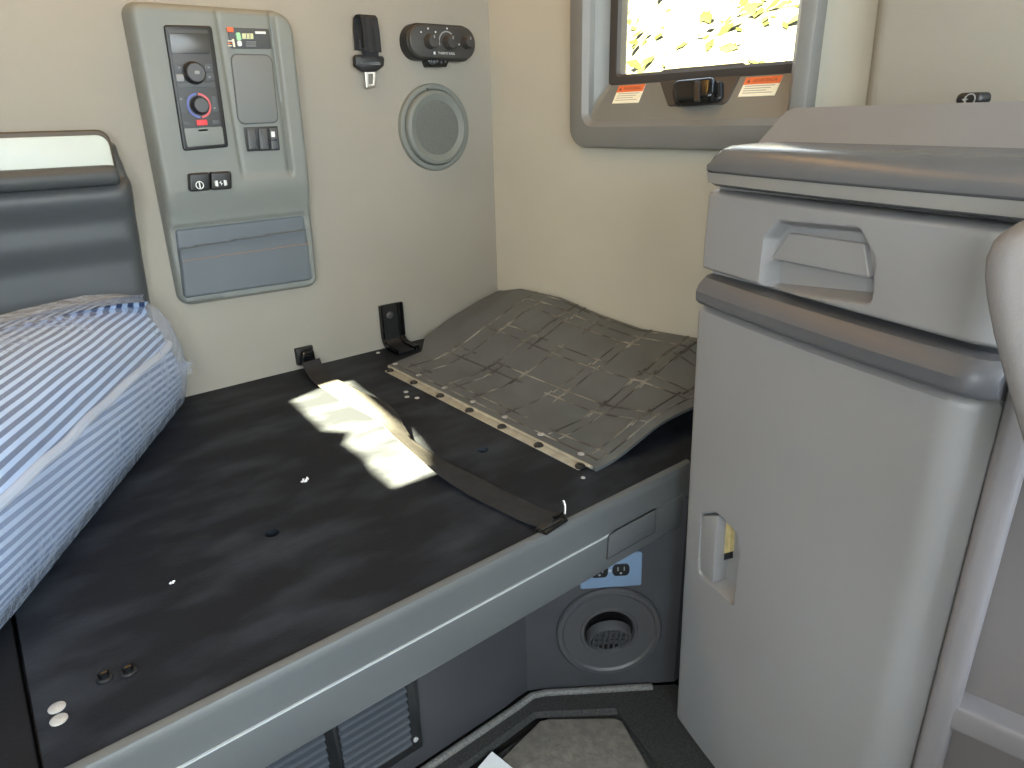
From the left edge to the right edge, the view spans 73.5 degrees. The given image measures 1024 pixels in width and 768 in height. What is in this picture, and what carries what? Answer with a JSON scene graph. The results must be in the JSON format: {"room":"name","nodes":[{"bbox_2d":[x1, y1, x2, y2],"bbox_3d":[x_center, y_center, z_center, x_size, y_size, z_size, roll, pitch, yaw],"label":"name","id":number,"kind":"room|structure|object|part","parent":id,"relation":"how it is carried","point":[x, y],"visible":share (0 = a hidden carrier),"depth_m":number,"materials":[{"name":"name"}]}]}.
{"room":"vehicle interior","nodes":[
{"label":"vehicle interior","id":0,"kind":"room"},
{"bbox_2d":[0,0,497,398],"bbox_3d":[-0.925,-0.367,1.394,2.320,2.080,0.060,-18,26,-36],"label":"wall","id":1,"kind":"structure","parent":0,"point":[387,228],"depth_m":1.71,"materials":[{"name":"plastic"}]},
{"bbox_2d":[0,142,153,321],"bbox_3d":[-1.231,-0.151,1.102,1.178,0.404,0.095,-18,26,-36],"label":"backrest","id":2,"kind":"object","parent":1,"relation":"attached to","point":[68,234],"visible":0.69,"depth_m":1.34,"materials":[{"name":"grey leather"}]},
{"bbox_2d":[0,130,115,170],"bbox_3d":[-1.228,-0.307,1.056,1.108,0.128,0.021,-18,26,-36],"label":"board","id":3,"kind":"object","parent":2,"relation":"in","point":[65,148],"visible":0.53,"depth_m":1.30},
{"bbox_2d":[122,1,315,303],"bbox_3d":[-0.611,-0.494,1.526,0.345,0.620,0.077,-18,26,-36],"label":"control panel","id":4,"kind":"object","parent":1,"relation":"attached to","point":[217,89],"visible":1,"depth_m":1.50,"materials":[{"name":"plastic"}]},
{"bbox_3d":[-0.650,-0.637,1.403,0.044,0.044,0.020,-18,26,-36],"label":"knob","id":5,"kind":"part","parent":4,"relation":"part of","materials":[{"name":"black plastic"}]},
{"bbox_2d":[187,172,209,191],"bbox_3d":[-0.670,-0.433,1.468,0.046,0.037,0.014,-18,26,-36],"label":"switch","id":6,"kind":"object","parent":4,"relation":"attached to","point":[196,181],"depth_m":1.46,"materials":[{"name":"black plastic"}]},
{"bbox_3d":[-0.649,-0.580,1.426,0.036,0.036,0.020,-18,26,-36],"label":"knob","id":7,"kind":"part","parent":4,"relation":"part of","materials":[{"name":"black plastic"}]},
{"bbox_2d":[209,171,231,189],"bbox_3d":[-0.635,-0.444,1.495,0.048,0.037,0.014,-18,26,-36],"label":"switch","id":8,"kind":"object","parent":4,"relation":"attached to","point":[218,180],"depth_m":1.49,"materials":[{"name":"black plastic"}]},
{"bbox_2d":[246,129,256,149],"bbox_3d":[-0.577,-0.542,1.518,0.021,0.043,0.008,-18,26,-36],"label":"rocker switch","id":9,"kind":"object","parent":4,"relation":"attached to","point":[251,134],"depth_m":1.52,"materials":[{"name":"black plastic"}]},
{"bbox_3d":[-0.564,-0.645,1.502,0.092,0.138,0.006,-18,26,-36],"label":"blank plate","id":10,"kind":"part","parent":4,"relation":"part of","materials":[{"name":"grey plastic"}]},
{"bbox_3d":[-0.560,-0.550,1.537,0.076,0.051,0.004,-18,26,-36],"label":"switch frame","id":11,"kind":"part","parent":4,"relation":"part of","materials":[{"name":"black plastic"}]},
{"bbox_2d":[257,128,268,149],"bbox_3d":[-0.556,-0.548,1.533,0.021,0.045,0.008,-18,26,-36],"label":"rocker switch","id":12,"kind":"object","parent":4,"relation":"attached to","point":[262,133],"depth_m":1.53,"materials":[{"name":"black plastic"}]},
{"bbox_2d":[268,128,278,149],"bbox_3d":[-0.538,-0.553,1.547,0.019,0.046,0.008,-18,26,-36],"label":"rocker switch","id":13,"kind":"object","parent":4,"relation":"attached to","point":[273,133],"depth_m":1.54,"materials":[{"name":"black plastic"}]},
{"bbox_2d":[353,14,383,87],"bbox_3d":[-0.349,-0.807,1.667,0.081,0.161,0.035,-18,26,-36],"label":"belt","id":14,"kind":"object","parent":1,"relation":"attached to","point":[366,32],"visible":1,"depth_m":1.65,"materials":[{"name":"black plastic"}]},
{"bbox_2d":[378,301,418,353],"bbox_3d":[-0.313,-0.157,1.899,0.071,0.121,0.081,-18,26,-36],"label":"wall bracket","id":15,"kind":"object","parent":1,"relation":"attached to","point":[392,325],"visible":1,"depth_m":1.92,"materials":[{"name":"black plastic"}]},
{"bbox_2d":[398,83,468,170],"bbox_3d":[-0.204,-0.689,1.844,0.221,0.221,0.024,-18,26,-36],"label":"speaker","id":16,"kind":"object","parent":1,"relation":"attached to","point":[433,127],"visible":1,"depth_m":1.83},
{"bbox_2d":[399,23,474,67],"bbox_3d":[-0.181,-0.872,1.767,0.209,0.100,0.067,-18,26,-36],"label":"control panel","id":17,"kind":"object","parent":1,"relation":"attached to","point":[435,45],"visible":1,"depth_m":1.75,"materials":[{"name":"black plastic"}]},
{"bbox_3d":[-0.201,-0.863,1.724,0.036,0.036,0.022,-18,26,-36],"label":"knob","id":18,"kind":"part","parent":17,"relation":"part of","materials":[{"name":"black plastic"}]},
{"bbox_3d":[-0.157,-0.876,1.757,0.036,0.036,0.022,-18,26,-36],"label":"knob","id":19,"kind":"part","parent":17,"relation":"part of","materials":[{"name":"black plastic"}]},
{"bbox_3d":[-0.114,-0.892,1.788,0.032,0.032,0.022,-18,26,-36],"label":"knob","id":20,"kind":"part","parent":17,"relation":"part of","materials":[{"name":"black plastic"}]},
{"bbox_2d":[415,678,678,767],"bbox_3d":[-0.062,0.919,0.827,2.360,0.050,2.660,-18,26,-36],"label":"floor","id":21,"kind":"structure","parent":0,"point":[530,726],"depth_m":1.35,"materials":[{"name":"black plastic"}]},
{"bbox_2d":[420,683,714,767],"bbox_3d":[-0.056,0.992,0.518,1.855,0.038,1.362,-18,26,-36],"label":"liner","id":22,"kind":"object","parent":21,"relation":"on","point":[648,713],"visible":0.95,"depth_m":1.34,"materials":[{"name":"rubber"}]},
{"bbox_2d":[0,338,692,767],"bbox_3d":[-0.570,0.430,1.261,2.200,0.512,1.008,-18,26,-36],"label":"platform","id":23,"kind":"object","parent":22,"relation":"on","point":[292,608],"visible":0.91,"depth_m":1.04,"materials":[{"name":"plastic"}]},
{"bbox_3d":[-0.590,0.237,1.205,2.200,0.034,0.960,-18,26,-36],"label":"deck frame","id":24,"kind":"part","parent":23,"relation":"part of","materials":[{"name":"black plastic"}]},
{"bbox_2d":[48,701,65,713],"bbox_3d":[-0.507,0.360,0.763,0.018,0.003,0.017,-18,26,-36],"label":"washer","id":25,"kind":"object","parent":23,"relation":"in","point":[54,707],"depth_m":0.76,"materials":[{"name":"metal"}]},
{"bbox_2d":[49,713,67,726],"bbox_3d":[-0.494,0.366,0.747,0.018,0.003,0.017,-18,26,-36],"label":"washer","id":26,"kind":"object","parent":23,"relation":"in","point":[55,719],"depth_m":0.75,"materials":[{"name":"metal"}]},
{"bbox_2d":[0,294,186,628],"bbox_3d":[-0.915,0.167,0.868,1.198,0.307,0.963,-18,26,-36],"label":"mattress","id":27,"kind":"object","parent":23,"relation":"on","point":[85,384],"visible":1,"depth_m":1.11,"materials":[{"name":"blue fabric"}]},
{"bbox_3d":[-0.924,0.101,0.843,1.116,0.144,0.896,-18,26,-36],"label":"mattress","id":28,"kind":"part","parent":27,"relation":"part of","materials":[{"name":"blue fabric"}]},
{"bbox_2d":[265,679,422,767],"bbox_3d":[-0.367,0.535,1.014,0.519,0.394,0.014,-18,26,-36],"label":"grille","id":29,"kind":"object","parent":23,"relation":"attached to","point":[383,734],"visible":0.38,"depth_m":1.14,"materials":[{"name":"black plastic"}]},
{"bbox_3d":[-0.368,0.534,1.016,0.519,0.394,0.010,-18,26,-36],"label":"grille frame","id":30,"kind":"part","parent":29,"relation":"part of","materials":[{"name":"black plastic"}]},
{"bbox_3d":[-0.412,0.423,0.759,1.865,0.128,0.074,-18,26,-36],"label":"rail","id":31,"kind":"part","parent":23,"relation":"part of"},
{"bbox_2d":[294,345,567,534],"bbox_3d":[-0.248,0.070,1.411,0.104,0.057,1.002,-18,26,-36],"label":"strap","id":32,"kind":"object","parent":23,"relation":"on","point":[509,504],"visible":1,"depth_m":1.25,"materials":[{"name":"black fabric"}]},
{"bbox_3d":[-0.349,0.554,1.030,2.210,0.438,0.185,-15,25,-31],"label":"kick panel","id":33,"kind":"part","parent":23,"relation":"part of","materials":[{"name":"grey plastic"}]},
{"bbox_2d":[385,289,696,470],"bbox_3d":[0.049,-0.076,1.670,0.503,0.128,0.884,-18,26,-36],"label":"mat","id":34,"kind":"object","parent":23,"relation":"on","point":[581,387],"visible":0.94,"depth_m":1.60,"materials":[{"name":"rubber"}]},
{"bbox_2d":[556,587,661,673],"bbox_3d":[0.193,0.492,1.361,0.210,0.210,0.051,-2,21,-2],"label":"air vent","id":35,"kind":"object","parent":23,"relation":"attached to","point":[605,630],"visible":1,"depth_m":1.35,"materials":[{"name":"grey plastic"}]},
{"bbox_2d":[580,551,641,588],"bbox_3d":[0.190,0.357,1.310,0.119,0.078,0.006,-2,21,-2],"label":"outlet plate","id":36,"kind":"object","parent":23,"relation":"attached to","point":[628,571],"visible":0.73,"depth_m":1.31,"materials":[{"name":"blue plastic"}]},
{"bbox_2d":[593,568,607,577],"bbox_3d":[0.167,0.358,1.308,0.033,0.027,0.003,-2,21,-2],"label":"receptacle","id":37,"kind":"object","parent":36,"relation":"attached to","point":[604,574],"depth_m":1.31,"materials":[{"name":"black plastic"}]},
{"bbox_2d":[612,564,629,575],"bbox_3d":[0.208,0.355,1.309,0.033,0.027,0.003,-2,21,-2],"label":"receptacle","id":38,"kind":"object","parent":36,"relation":"attached to","point":[617,569],"depth_m":1.31,"materials":[{"name":"black plastic"}]},
{"bbox_2d":[478,752,511,767],"bbox_3d":[0.003,0.745,1.106,0.303,0.005,0.209,17,28,40],"label":"paper sheet","id":39,"kind":"object","parent":22,"relation":"on","point":[492,760],"visible":1,"depth_m":1.25,"materials":[{"name":"white paper"}]},
{"bbox_2d":[502,718,648,767],"bbox_3d":[0.098,0.688,1.277,0.327,0.010,0.154,-1,21,2],"label":"floor mat","id":40,"kind":"object","parent":22,"relation":"on","point":[598,742],"visible":1,"depth_m":1.28,"materials":[{"name":"grey carpet"}]},
{"bbox_2d":[912,389,1023,767],"bbox_3d":[0.678,0.431,0.718,0.420,0.902,0.081,16,27,37],"label":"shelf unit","id":41,"kind":"object","parent":22,"relation":"on","point":[974,718],"visible":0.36,"depth_m":0.77,"materials":[{"name":"grey plastic"}]},
{"bbox_3d":[0.693,0.432,0.730,0.410,0.890,0.045,16,27,37],"label":"recessed panel","id":42,"kind":"part","parent":41,"relation":"part of","materials":[{"name":"grey plastic"}]},
{"bbox_2d":[985,220,1023,440],"bbox_3d":[0.615,0.431,0.499,0.220,1.065,0.620,-18,26,-36],"label":"passenger seat","id":43,"kind":"object","parent":22,"relation":"on","point":[1004,270],"visible":1,"depth_m":0.47,"materials":[{"name":"fabric"}]},
{"bbox_2d":[677,187,1018,767],"bbox_3d":[0.626,0.218,1.092,0.572,1.029,0.464,-11,23,-22],"label":"base cabinet","id":44,"kind":"object","parent":21,"relation":"on","point":[851,390],"visible":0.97,"depth_m":0.88,"materials":[{"name":"grey plastic"}]},
{"bbox_3d":[0.387,-0.163,0.849,0.019,0.041,0.153,-10,23,-21],"label":"drawer handle","id":45,"kind":"part","parent":44,"relation":"part of","materials":[{"name":"grey plastic"}]},
{"bbox_3d":[0.389,-0.160,0.840,0.043,0.120,0.460,-10,23,-21],"label":"drawer","id":46,"kind":"part","parent":44,"relation":"part of","materials":[{"name":"grey plastic"}]},
{"bbox_2d":[706,101,1023,221],"bbox_3d":[0.634,-0.299,0.858,0.591,0.102,0.542,-10,23,-21],"label":"countertop","id":47,"kind":"structure","parent":44,"relation":"on","point":[966,159],"depth_m":0.76,"materials":[{"name":"grey plastic"}]},
{"bbox_2d":[488,0,878,337],"bbox_3d":[0.649,-0.353,1.247,0.060,2.080,2.150,-18,26,-36],"label":"wall","id":48,"kind":"structure","parent":0,"point":[618,234],"depth_m":1.73,"materials":[{"name":"plastic"}]},
{"bbox_2d":[570,0,827,150],"bbox_3d":[0.358,-0.783,1.412,0.096,0.565,0.623,-18,26,-36],"label":"window","id":49,"kind":"structure","parent":48,"relation":"in","point":[711,107],"depth_m":1.48,"materials":[{"name":"grey plastic"}]},
{"bbox_2d":[615,92,639,100],"bbox_3d":[0.267,-0.667,1.590,0.010,0.015,0.066,-18,26,-36],"label":"print","id":50,"kind":"object","parent":49,"relation":"attached to","point":[619,96],"depth_m":1.59,"materials":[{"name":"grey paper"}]},
{"bbox_3d":[0.380,-0.608,1.429,0.044,0.054,0.110,-18,26,-36],"label":"latch handle","id":51,"kind":"part","parent":49,"relation":"part of","materials":[{"name":"metal"}]},
{"bbox_3d":[0.403,-0.814,1.397,0.027,0.358,0.532,-18,26,-36],"label":"sash","id":52,"kind":"part","parent":49,"relation":"part of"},
{"bbox_2d":[742,84,775,93],"bbox_3d":[0.483,-0.578,1.343,0.009,0.014,0.067,-18,26,-36],"label":"print","id":53,"kind":"object","parent":49,"relation":"on","point":[746,88],"depth_m":1.34,"materials":[{"name":"grey paper"}]},
{"bbox_2d":[866,0,1023,105],"bbox_3d":[0.927,-0.563,0.692,0.050,1.300,1.103,-18,26,-36],"label":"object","id":54,"kind":"structure","parent":48,"relation":"attached to","point":[924,51],"depth_m":1.04,"materials":[{"name":"plastic"}]},
{"bbox_2d":[956,92,990,102],"bbox_3d":[0.528,-0.327,0.785,0.019,0.014,0.030,-10,23,-21],"label":"power socket","id":55,"kind":"object","parent":54,"relation":"attached to","point":[970,97],"visible":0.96,"depth_m":0.78,"materials":[{"name":"black plastic"}]},
{"label":"outside","id":56,"kind":"structure","parent":0,"visible":0},
{"bbox_2d":[626,0,799,73],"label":"window","id":57,"kind":"structure","parent":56,"point":[661,34],"depth_m":7.88,"materials":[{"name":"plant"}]}
]}

